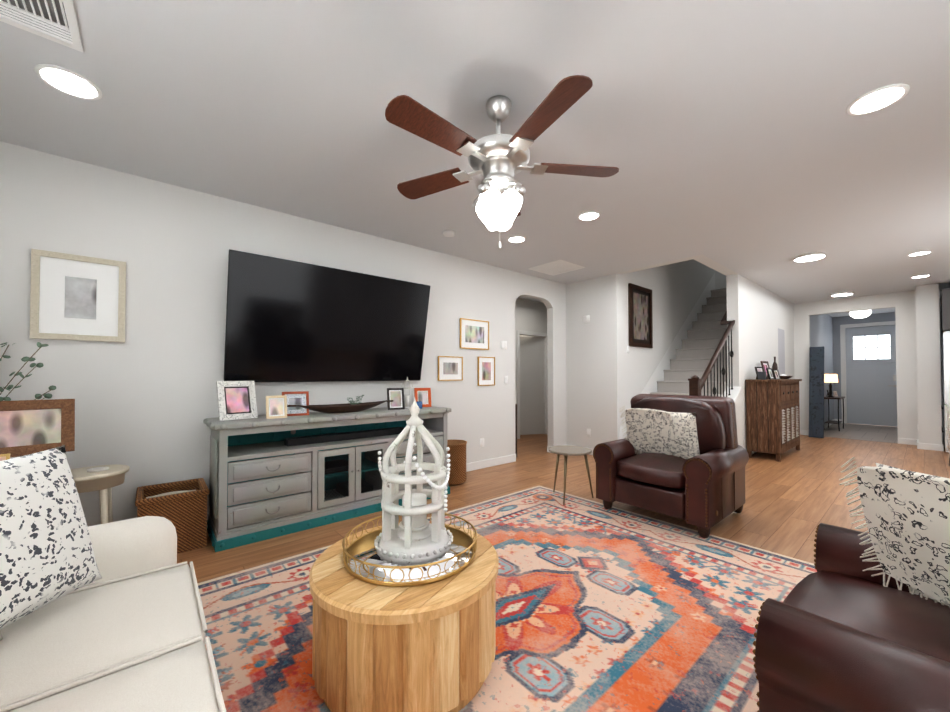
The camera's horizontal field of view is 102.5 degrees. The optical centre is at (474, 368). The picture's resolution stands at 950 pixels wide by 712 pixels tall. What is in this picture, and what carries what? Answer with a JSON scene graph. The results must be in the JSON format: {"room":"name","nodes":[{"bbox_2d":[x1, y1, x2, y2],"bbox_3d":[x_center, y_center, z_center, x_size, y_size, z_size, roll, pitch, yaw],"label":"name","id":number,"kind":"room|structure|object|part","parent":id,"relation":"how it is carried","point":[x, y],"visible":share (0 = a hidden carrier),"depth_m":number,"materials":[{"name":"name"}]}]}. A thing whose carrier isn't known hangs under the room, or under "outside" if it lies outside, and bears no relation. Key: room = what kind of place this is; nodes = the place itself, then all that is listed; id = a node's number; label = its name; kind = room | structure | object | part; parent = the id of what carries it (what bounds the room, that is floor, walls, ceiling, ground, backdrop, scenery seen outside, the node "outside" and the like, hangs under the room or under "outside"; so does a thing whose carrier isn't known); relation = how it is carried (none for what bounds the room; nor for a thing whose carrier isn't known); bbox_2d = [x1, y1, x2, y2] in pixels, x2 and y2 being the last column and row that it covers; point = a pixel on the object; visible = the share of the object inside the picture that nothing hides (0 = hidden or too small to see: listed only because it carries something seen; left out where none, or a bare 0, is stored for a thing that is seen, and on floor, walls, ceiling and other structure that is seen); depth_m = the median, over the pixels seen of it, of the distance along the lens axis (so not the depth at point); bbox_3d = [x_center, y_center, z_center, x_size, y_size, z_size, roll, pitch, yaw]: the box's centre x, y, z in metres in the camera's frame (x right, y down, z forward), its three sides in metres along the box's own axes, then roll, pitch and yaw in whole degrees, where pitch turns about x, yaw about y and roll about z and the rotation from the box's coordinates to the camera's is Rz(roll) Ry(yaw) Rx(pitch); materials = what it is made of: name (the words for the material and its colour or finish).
{"room":"living room","nodes":[
{"label":"living room","id":0,"kind":"room"},
{"bbox_2d":[0,141,514,526],"bbox_3d":[-1.558,-0.067,3.768,5.510,2.740,0.120,1,-1,-40],"label":"wall","id":1,"kind":"structure","parent":0,"point":[144,395],"depth_m":2.99,"materials":[{"name":"white paint"}]},
{"bbox_2d":[30,249,125,341],"bbox_3d":[-2.751,-0.491,2.662,0.460,0.590,0.030,1,-1,-40],"label":"picture","id":2,"kind":"object","parent":1,"relation":"attached to","point":[77,297],"visible":0.98,"depth_m":2.65,"materials":[{"name":"white"}]},
{"bbox_2d":[224,249,429,381],"bbox_3d":[-1.307,-0.403,3.718,1.895,1.059,0.289,1,-1,-40],"label":"tv","id":3,"kind":"object","parent":1,"relation":"attached to","point":[290,321],"visible":0.9,"depth_m":3.53,"materials":[{"name":"black plastic"}]},
{"bbox_2d":[207,454,515,518],"bbox_3d":[-1.468,1.250,3.733,5.390,0.105,0.016,1,-1,-40],"label":"baseboard","id":4,"kind":"structure","parent":1,"relation":"attached to","point":[472,466],"depth_m":5.13,"materials":[{"name":"white wood"}]},
{"bbox_2d":[438,356,462,380],"bbox_3d":[-0.303,0.000,4.738,0.375,0.300,0.020,1,-1,-40],"label":"framed picture","id":5,"kind":"object","parent":1,"relation":"attached to","point":[450,368],"visible":0.92,"depth_m":4.73,"materials":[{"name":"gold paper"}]},
{"bbox_2d":[460,318,488,349],"bbox_3d":[-0.002,-0.446,5.001,0.490,0.385,0.020,1,-1,-40],"label":"framed picture","id":6,"kind":"object","parent":1,"relation":"attached to","point":[474,334],"visible":0.9,"depth_m":4.99,"materials":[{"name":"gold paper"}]},
{"bbox_2d":[480,438,483,446],"bbox_3d":[0.097,0.985,5.069,0.072,0.118,0.008,1,-1,-40],"label":"outlet","id":7,"kind":"object","parent":1,"relation":"attached to","point":[481,442],"visible":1,"depth_m":5.06,"materials":[{"name":"white plastic"}]},
{"bbox_2d":[478,357,494,385],"bbox_3d":[0.155,0.036,5.125,0.300,0.385,0.020,1,-1,-40],"label":"picture","id":8,"kind":"object","parent":1,"relation":"attached to","point":[486,371],"visible":0.94,"depth_m":5.12,"materials":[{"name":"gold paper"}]},
{"bbox_2d":[501,341,506,348],"bbox_3d":[0.406,-0.330,5.353,0.118,0.118,0.009,1,-1,-40],"label":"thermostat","id":9,"kind":"object","parent":1,"relation":"attached to","point":[503,344],"visible":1,"depth_m":5.35,"materials":[{"name":"white plastic"}]},
{"bbox_2d":[504,376,507,383],"bbox_3d":[0.440,0.161,5.374,0.072,0.118,0.009,1,-1,-40],"label":"light switch","id":10,"kind":"object","parent":1,"relation":"attached to","point":[505,379],"visible":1,"depth_m":5.37,"materials":[{"name":"white plastic"}]},
{"bbox_2d":[0,0,949,316],"bbox_3d":[3.883,-1.564,5.132,15.700,0.300,5.120,1,-1,-40],"label":"ceiling","id":11,"kind":"structure","parent":0,"point":[706,126],"depth_m":2.24,"materials":[{"name":"white paint"}]},
{"bbox_2d":[0,0,82,51],"bbox_3d":[-1.862,-1.460,1.514,0.400,0.030,0.320,1,-1,-40],"label":"ceiling vent","id":12,"kind":"object","parent":11,"relation":"in","point":[54,20],"visible":1,"depth_m":1.60,"materials":[{"name":"white metal"}]},
{"bbox_2d":[34,64,101,99],"bbox_3d":[-2.081,-1.464,1.958,0.240,0.007,0.240,1,-1,-40],"label":"recessed light","id":13,"kind":"object","parent":11,"relation":"in","point":[68,82],"visible":1,"depth_m":1.95,"materials":[{"name":"white plastic"}]},
{"bbox_2d":[443,230,454,236],"bbox_3d":[-0.273,-1.415,4.016,0.124,0.036,0.124,1,-1,-40],"label":"smoke detector","id":14,"kind":"object","parent":11,"relation":"attached to","point":[448,233],"visible":1,"depth_m":3.98,"materials":[{"name":"white plastic"}]},
{"bbox_2d":[385,75,618,247],"bbox_3d":[0.102,-1.058,2.073,1.285,0.815,1.322,1,-1,-40],"label":"ceiling fan","id":15,"kind":"object","parent":11,"relation":"hanging from","point":[498,161],"visible":1,"depth_m":2.00,"materials":[{"name":"brown wood"}]},
{"bbox_2d":[507,236,525,242],"bbox_3d":[0.460,-1.426,4.218,0.210,0.007,0.210,1,-1,-40],"label":"recessed light","id":16,"kind":"object","parent":11,"relation":"in","point":[515,239],"visible":1,"depth_m":4.21,"materials":[{"name":"white plastic"}]},
{"bbox_2d":[528,259,584,275],"bbox_3d":[1.141,-1.406,5.347,0.560,0.009,0.560,1,-1,-40],"label":"ceiling vent","id":17,"kind":"object","parent":11,"relation":"in","point":[557,267],"visible":0.98,"depth_m":5.30,"materials":[{"name":"white metal"}]},
{"bbox_2d":[577,211,600,220],"bbox_3d":[1.076,-1.437,3.600,0.210,0.007,0.210,1,-1,-40],"label":"recessed light","id":18,"kind":"object","parent":11,"relation":"in","point":[589,216],"visible":1,"depth_m":3.60,"materials":[{"name":"white plastic"}]},
{"bbox_2d":[794,252,825,261],"bbox_3d":[4.219,-1.404,4.811,0.300,0.030,0.300,1,-1,-40],"label":"recessed light","id":19,"kind":"object","parent":11,"relation":"in","point":[809,256],"visible":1,"depth_m":4.77,"materials":[{"name":"white plastic"}]},
{"bbox_2d":[831,292,853,296],"bbox_3d":[6.748,-1.367,7.008,0.300,0.030,0.300,1,-1,-40],"label":"recessed light","id":20,"kind":"object","parent":11,"relation":"in","point":[840,294],"visible":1,"depth_m":6.96,"materials":[{"name":"white plastic"}]},
{"bbox_2d":[849,310,871,317],"bbox_3d":[8.502,-1.233,8.415,0.350,0.250,0.350,1,-1,-40],"label":"light","id":21,"kind":"object","parent":11,"relation":"attached to","point":[860,314],"visible":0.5,"depth_m":8.32,"materials":[{"name":"white glass"}]},
{"bbox_2d":[846,83,909,115],"bbox_3d":[2.193,-1.462,2.083,0.240,0.007,0.240,1,-1,-40],"label":"recessed light","id":22,"kind":"object","parent":11,"relation":"in","point":[878,99],"visible":1,"depth_m":2.07,"materials":[{"name":"white plastic"}]},
{"bbox_2d":[907,251,932,255],"bbox_3d":[5.488,-1.418,4.707,0.210,0.007,0.210,1,-1,-40],"label":"recessed light","id":23,"kind":"object","parent":11,"relation":"in","point":[919,253],"visible":1,"depth_m":4.70,"materials":[{"name":"white plastic"}]},
{"bbox_2d":[910,275,930,278],"bbox_3d":[6.784,-1.399,5.806,0.210,0.007,0.210,1,-1,-40],"label":"recessed light","id":24,"kind":"object","parent":11,"relation":"in","point":[920,276],"visible":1,"depth_m":5.80,"materials":[{"name":"white"}]},
{"bbox_2d":[518,296,542,302],"bbox_3d":[1.609,-1.522,7.596,1.580,0.300,3.380,1,-1,-40],"label":"ceiling","id":25,"kind":"structure","parent":0,"point":[528,298],"depth_m":7.48,"materials":[{"name":"white paint"}]},
{"bbox_2d":[515,298,545,403],"bbox_3d":[0.529,-0.008,7.243,2.410,2.740,0.120,1,-1,-40],"label":"wall","id":26,"kind":"structure","parent":0,"point":[532,316],"depth_m":7.64,"materials":[{"name":"white paint"}]},
{"bbox_2d":[517,330,546,438],"bbox_3d":[1.144,0.314,7.750,0.960,2.115,0.135,1,-1,-40],"label":"door frame","id":27,"kind":"structure","parent":26,"relation":"attached to","point":[519,332],"depth_m":7.44,"materials":[{"name":"white"}]},
{"bbox_2d":[520,336,544,434],"bbox_3d":[1.075,0.347,7.885,0.755,2.028,0.332,1,-1,-40],"label":"hall door","id":28,"kind":"structure","parent":26,"relation":"in","point":[532,384],"depth_m":7.90,"materials":[{"name":"white wood"}]},
{"bbox_2d":[515,272,552,308],"bbox_3d":[0.874,-1.187,5.851,0.870,0.430,0.120,1,-1,-40],"label":"lintel","id":29,"kind":"object","parent":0,"point":[538,288],"visible":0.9,"depth_m":5.81,"materials":[{"name":"white paint"}]},
{"bbox_2d":[547,281,566,445],"bbox_3d":[1.381,-0.024,6.262,0.460,2.740,0.120,1,-1,-40],"label":"wall","id":30,"kind":"structure","parent":0,"point":[556,376],"depth_m":6.14,"materials":[{"name":"white paint"}]},
{"bbox_2d":[177,423,949,582],"bbox_3d":[3.081,1.392,6.027,15.700,0.100,7.600,1,-1,-40],"label":"floor","id":31,"kind":"structure","parent":0,"point":[794,498],"depth_m":3.99,"materials":[{"name":"brown wood"}]},
{"bbox_2d":[0,342,74,460],"bbox_3d":[-2.784,0.500,1.967,1.013,1.545,0.902,1,-1,-40],"label":"potted plant","id":32,"kind":"object","parent":31,"relation":"on","point":[27,427],"visible":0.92,"depth_m":2.16,"materials":[{"name":"brown wood"}]},
{"bbox_3d":[-2.429,0.515,1.914,0.124,0.160,0.081,1,-1,-40],"label":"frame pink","id":33,"kind":"part","parent":32,"relation":"part of","materials":[{"name":"gold metal"}]},
{"bbox_3d":[-2.531,0.331,2.108,0.449,0.305,0.159,1,-1,-40],"label":"frame","id":34,"kind":"part","parent":32,"relation":"part of","materials":[{"name":"brown wood"}]},
{"bbox_2d":[71,464,129,523],"bbox_3d":[-2.479,0.965,2.458,0.368,0.634,0.362,1,-1,-40],"label":"round side table","id":35,"kind":"object","parent":31,"relation":"on","point":[103,479],"visible":0.62,"depth_m":2.41,"materials":[{"name":"beige paint"}]},
{"bbox_2d":[135,478,208,553],"bbox_3d":[-2.212,1.081,2.788,0.404,0.412,0.424,1,-1,-40],"label":"wicker basket","id":36,"kind":"object","parent":31,"relation":"on","point":[181,506],"visible":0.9,"depth_m":2.70,"materials":[{"name":"wicker"}]},
{"bbox_2d":[203,377,450,551],"bbox_3d":[-1.213,0.689,3.525,2.092,1.221,0.578,1,-1,-40],"label":"tv console","id":37,"kind":"object","parent":31,"relation":"on","point":[288,463],"visible":0.79,"depth_m":3.13,"materials":[{"name":"grey wood"}]},
{"bbox_3d":[-1.615,0.312,3.098,0.154,0.185,0.091,1,-1,-40],"label":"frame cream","id":38,"kind":"part","parent":37,"relation":"part of","materials":[{"name":"beige wood"}]},
{"bbox_3d":[-0.809,0.308,3.872,0.180,0.219,0.120,1,-1,-40],"label":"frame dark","id":39,"kind":"part","parent":37,"relation":"part of","materials":[{"name":"black wood"}]},
{"bbox_3d":[-0.575,0.317,4.169,0.188,0.210,0.124,1,-1,-40],"label":"frame orange","id":40,"kind":"part","parent":37,"relation":"part of","materials":[{"name":"orange wood"}]},
{"bbox_2d":[447,439,466,484],"bbox_3d":[-0.254,1.079,4.383,0.326,0.470,0.326,1,-1,-40],"label":"round wicker basket","id":41,"kind":"object","parent":31,"relation":"on","point":[457,457],"visible":0.73,"depth_m":4.25,"materials":[{"name":"brown wicker"}]},
{"bbox_2d":[197,486,816,711],"bbox_3d":[0.203,1.268,2.013,3.655,0.010,2.740,1,-1,-40],"label":"rug","id":42,"kind":"object","parent":31,"relation":"on","point":[600,607],"visible":0.62,"depth_m":1.95,"materials":[{"name":"fabric"}]},
{"bbox_2d":[0,445,225,711],"bbox_3d":[-1.040,0.723,0.569,1.139,1.028,2.310,1,-1,-40],"label":"sofa","id":43,"kind":"object","parent":42,"relation":"on","point":[107,617],"visible":1,"depth_m":1.15,"materials":[{"name":"fabric"}]},
{"bbox_2d":[0,445,101,629],"bbox_3d":[-1.408,0.513,1.131,0.416,0.481,0.479,1,-1,-40],"label":"pillow","id":44,"kind":"object","parent":43,"relation":"on","point":[47,553],"depth_m":1.18,"materials":[{"name":"white fabric"}]},
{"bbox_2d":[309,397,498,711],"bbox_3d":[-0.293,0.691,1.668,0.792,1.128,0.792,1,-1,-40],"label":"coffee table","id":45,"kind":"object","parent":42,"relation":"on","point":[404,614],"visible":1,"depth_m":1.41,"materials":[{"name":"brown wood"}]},
{"bbox_2d":[342,513,476,586],"bbox_3d":[-0.283,0.778,1.701,0.586,0.078,0.586,1,-1,-40],"label":"tray","id":46,"kind":"object","parent":45,"relation":"on","point":[371,559],"depth_m":1.58,"materials":[{"name":"gold metal"}]},
{"bbox_2d":[549,445,593,504],"bbox_3d":[0.935,1.048,3.808,0.431,0.489,0.444,1,-1,-40],"label":"side table","id":47,"kind":"object","parent":42,"relation":"on","point":[565,450],"visible":1,"depth_m":3.78,"materials":[{"name":"beige wood"}]},
{"bbox_2d":[593,394,748,537],"bbox_3d":[1.750,0.768,3.439,0.978,1.035,0.990,1,-1,-40],"label":"recliner","id":48,"kind":"object","parent":42,"relation":"on","point":[685,457],"visible":1,"depth_m":3.22,"materials":[{"name":"brown leather"}]},
{"bbox_2d":[619,406,699,458],"bbox_3d":[1.667,0.622,3.440,0.285,0.543,0.675,1,-1,-40],"label":"pillow","id":49,"kind":"object","parent":48,"relation":"on","point":[668,432],"depth_m":3.34,"materials":[{"name":"beige fabric"}]},
{"bbox_2d":[752,457,949,711],"bbox_3d":[1.406,0.726,0.979,1.050,1.035,0.978,1,-1,-40],"label":"recliner","id":50,"kind":"object","parent":42,"relation":"on","point":[858,621],"visible":1,"depth_m":1.10,"materials":[{"name":"brown leather"}]},
{"bbox_2d":[839,457,949,607],"bbox_3d":[1.478,0.577,1.082,0.459,0.543,0.664,1,-1,-40],"label":"pillow","id":51,"kind":"object","parent":50,"relation":"on","point":[905,563],"depth_m":1.23,"materials":[{"name":"beige fabric"}]},
{"bbox_2d":[626,288,727,437],"bbox_3d":[4.346,-0.164,6.864,5.082,3.040,0.994,1,-1,-40],"label":"staircase","id":52,"kind":"structure","parent":31,"relation":"on","point":[695,353],"depth_m":6.67,"materials":[{"name":"wood"}]},
{"bbox_2d":[688,311,734,396],"bbox_3d":[4.047,-0.443,5.923,3.648,3.566,0.215,1,-1,-40],"label":"stair railing","id":53,"kind":"object","parent":52,"relation":"on","point":[696,384],"visible":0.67,"depth_m":5.25,"materials":[{"name":"brown wood"}]},
{"bbox_2d":[745,381,788,460],"bbox_3d":[4.390,0.767,5.741,0.413,1.140,0.406,1,-1,-40],"label":"base cabinet","id":54,"kind":"object","parent":31,"relation":"on","point":[772,412],"depth_m":5.61,"materials":[{"name":"brown wood"}]},
{"bbox_2d":[772,357,777,369],"bbox_3d":[5.024,-0.011,6.388,0.074,0.375,0.076,1,-1,-40],"label":"bottle","id":55,"kind":"object","parent":54,"relation":"on","point":[774,367],"depth_m":6.37,"materials":[{"name":"brown glass"}]},
{"bbox_2d":[780,374,792,378],"bbox_3d":[5.032,0.133,6.222,0.250,0.082,0.250,1,-1,-40],"label":"bowl","id":56,"kind":"object","parent":54,"relation":"on","point":[783,376],"depth_m":6.15,"materials":[{"name":"brown wood"}]},
{"bbox_2d":[809,346,823,437],"bbox_3d":[6.825,0.463,7.619,0.287,1.811,0.220,1,-1,-40],"label":"leaning board","id":57,"kind":"object","parent":31,"relation":"on","point":[816,392],"visible":0.95,"depth_m":7.61,"materials":[{"name":"wood"}]},
{"bbox_2d":[824,423,897,442],"bbox_3d":[8.502,1.380,8.371,3.200,0.004,1.260,1,-1,-40],"label":"tile floor","id":58,"kind":"structure","parent":31,"relation":"on","point":[887,434],"depth_m":8.20,"materials":[{"name":"grey tile"}]},
{"bbox_2d":[824,374,844,430],"bbox_3d":[8.170,0.758,8.696,0.850,1.264,0.310,1,-1,-40],"label":"table","id":59,"kind":"object","parent":58,"relation":"on","point":[830,378],"visible":0.88,"depth_m":8.54,"materials":[{"name":"brown wood"}]},
{"bbox_2d":[824,374,837,396],"bbox_3d":[7.985,0.384,8.565,0.260,0.520,0.260,1,-1,-40],"label":"lamp","id":60,"kind":"object","parent":59,"relation":"on","point":[828,378],"depth_m":8.50,"materials":[{"name":"white metal"}]},
{"bbox_2d":[940,288,949,453],"bbox_3d":[7.961,0.043,6.079,0.980,2.600,0.690,1,-1,-40],"label":"fridge","id":61,"kind":"object","parent":31,"relation":"on","point":[945,314],"visible":0.94,"depth_m":6.00,"materials":[{"name":"grey metal"}]},
{"bbox_2d":[566,255,704,448],"bbox_3d":[2.213,-1.366,5.567,0.120,5.400,2.050,1,-1,-40],"label":"wall","id":62,"kind":"structure","parent":0,"point":[593,375],"depth_m":5.89,"materials":[{"name":"white paint"}]},
{"bbox_2d":[583,315,589,322],"bbox_3d":[1.752,-0.779,5.999,0.009,0.110,0.120,1,-1,-40],"label":"panel","id":63,"kind":"object","parent":62,"relation":"attached to","point":[586,319],"visible":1,"depth_m":5.99,"materials":[{"name":"white plastic"}]},
{"bbox_2d":[587,429,590,436],"bbox_3d":[1.772,1.000,5.946,0.008,0.118,0.072,1,-1,-40],"label":"outlet","id":64,"kind":"object","parent":62,"relation":"attached to","point":[589,432],"visible":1,"depth_m":5.93,"materials":[{"name":"white plastic"}]},
{"bbox_2d":[621,259,725,422],"bbox_3d":[4.084,-1.335,7.396,5.100,5.400,0.120,1,-1,-40],"label":"wall","id":65,"kind":"structure","parent":0,"point":[677,288],"depth_m":6.53,"materials":[{"name":"white paint"}]},
{"bbox_2d":[628,283,652,347],"bbox_3d":[2.633,-0.818,6.052,0.720,0.960,0.035,1,-1,-40],"label":"framed picture","id":66,"kind":"object","parent":65,"relation":"attached to","point":[640,316],"visible":1,"depth_m":6.03,"materials":[{"name":"brown wood"}]},
{"bbox_2d":[619,273,714,438],"bbox_3d":[3.651,-0.378,6.932,4.100,3.470,0.002,1,-1,-40],"label":"trim","id":67,"kind":"structure","parent":65,"relation":"attached to","point":[657,375],"depth_m":6.92,"materials":[{"name":"white wood"}]},
{"bbox_2d":[694,256,794,449],"bbox_3d":[4.726,-1.351,6.453,5.100,5.400,0.150,1,-1,-40],"label":"wall","id":68,"kind":"structure","parent":0,"point":[759,314],"depth_m":6.00,"materials":[{"name":"white paint"}]},
{"bbox_2d":[722,386,740,401],"bbox_3d":[3.315,0.733,5.214,1.410,0.948,0.190,1,-1,-40],"label":"trim","id":69,"kind":"structure","parent":68,"relation":"on","point":[734,391],"depth_m":5.58,"materials":[{"name":"white wood"}]},
{"bbox_2d":[778,328,784,374],"bbox_3d":[5.881,-0.172,7.313,0.500,1.170,0.002,1,-1,-40],"label":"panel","id":70,"kind":"structure","parent":68,"relation":"attached to","point":[781,353],"depth_m":7.30,"materials":[{"name":"grey"}]},
{"bbox_2d":[810,314,833,423],"bbox_3d":[8.148,0.022,8.998,3.200,2.740,0.120,1,-1,-40],"label":"wall","id":71,"kind":"structure","parent":0,"point":[821,329],"depth_m":9.15,"materials":[{"name":"grey"}]},
{"bbox_2d":[808,293,894,314],"bbox_3d":[7.309,-1.244,7.442,0.120,0.260,1.200,1,-1,-40],"label":"lintel","id":72,"kind":"object","parent":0,"point":[872,302],"visible":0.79,"depth_m":7.36,"materials":[{"name":"white paint"}]},
{"bbox_2d":[793,290,917,438],"bbox_3d":[7.312,-0.005,7.417,0.120,2.740,1.690,1,-1,-40],"label":"wall","id":73,"kind":"structure","parent":0,"point":[906,367],"depth_m":6.88,"materials":[{"name":"white paint"}]},
{"bbox_2d":[800,430,808,434],"bbox_3d":[6.791,1.321,7.904,0.016,0.105,0.240,1,-1,-40],"label":"baseboard","id":74,"kind":"structure","parent":73,"relation":"attached to","point":[804,432],"depth_m":7.88,"materials":[{"name":"white wood"}]},
{"bbox_2d":[898,438,917,444],"bbox_3d":[7.726,1.302,6.802,0.016,0.105,0.250,1,-1,-40],"label":"baseboard","id":75,"kind":"structure","parent":73,"relation":"attached to","point":[907,441],"depth_m":6.80,"materials":[{"name":"white wood"}]},
{"bbox_2d":[833,312,894,418],"bbox_3d":[9.733,0.031,9.510,0.120,2.740,1.150,1,-1,-40],"label":"wall","id":76,"kind":"structure","parent":0,"point":[838,322],"depth_m":9.82,"materials":[{"name":"grey paint"}]},
{"bbox_2d":[840,321,894,423],"bbox_3d":[9.801,0.134,9.415,0.135,2.530,1.100,1,-1,-40],"label":"door frame","id":77,"kind":"structure","parent":76,"relation":"attached to","point":[843,357],"depth_m":9.74,"materials":[{"name":"white wood"}]},
{"bbox_2d":[845,325,896,426],"bbox_3d":[9.775,0.175,9.392,0.105,2.424,0.912,1,-1,-40],"label":"front door","id":78,"kind":"structure","parent":76,"relation":"in","point":[871,386],"depth_m":9.40,"materials":[{"name":"grey paint"}]},
{"bbox_2d":[915,284,941,444],"bbox_3d":[7.756,-0.020,6.522,0.600,2.740,0.250,1,-1,-40],"label":"wall","id":79,"kind":"structure","parent":0,"point":[928,367],"depth_m":6.33,"materials":[{"name":"white paint"}]},
{"bbox_2d":[917,443,943,450],"bbox_3d":[7.521,1.294,6.301,0.016,0.105,0.282,1,-1,-40],"label":"baseboard","id":80,"kind":"structure","parent":79,"relation":"attached to","point":[928,446],"depth_m":6.29,"materials":[{"name":"white wood"}]},
{"bbox_2d":[939,289,943,444],"bbox_3d":[8.499,-0.023,6.327,0.120,2.740,1.010,1,-1,-40],"label":"wall","id":81,"kind":"structure","parent":0,"point":[940,292],"depth_m":6.66,"materials":[{"name":"white paint"}]}
]}

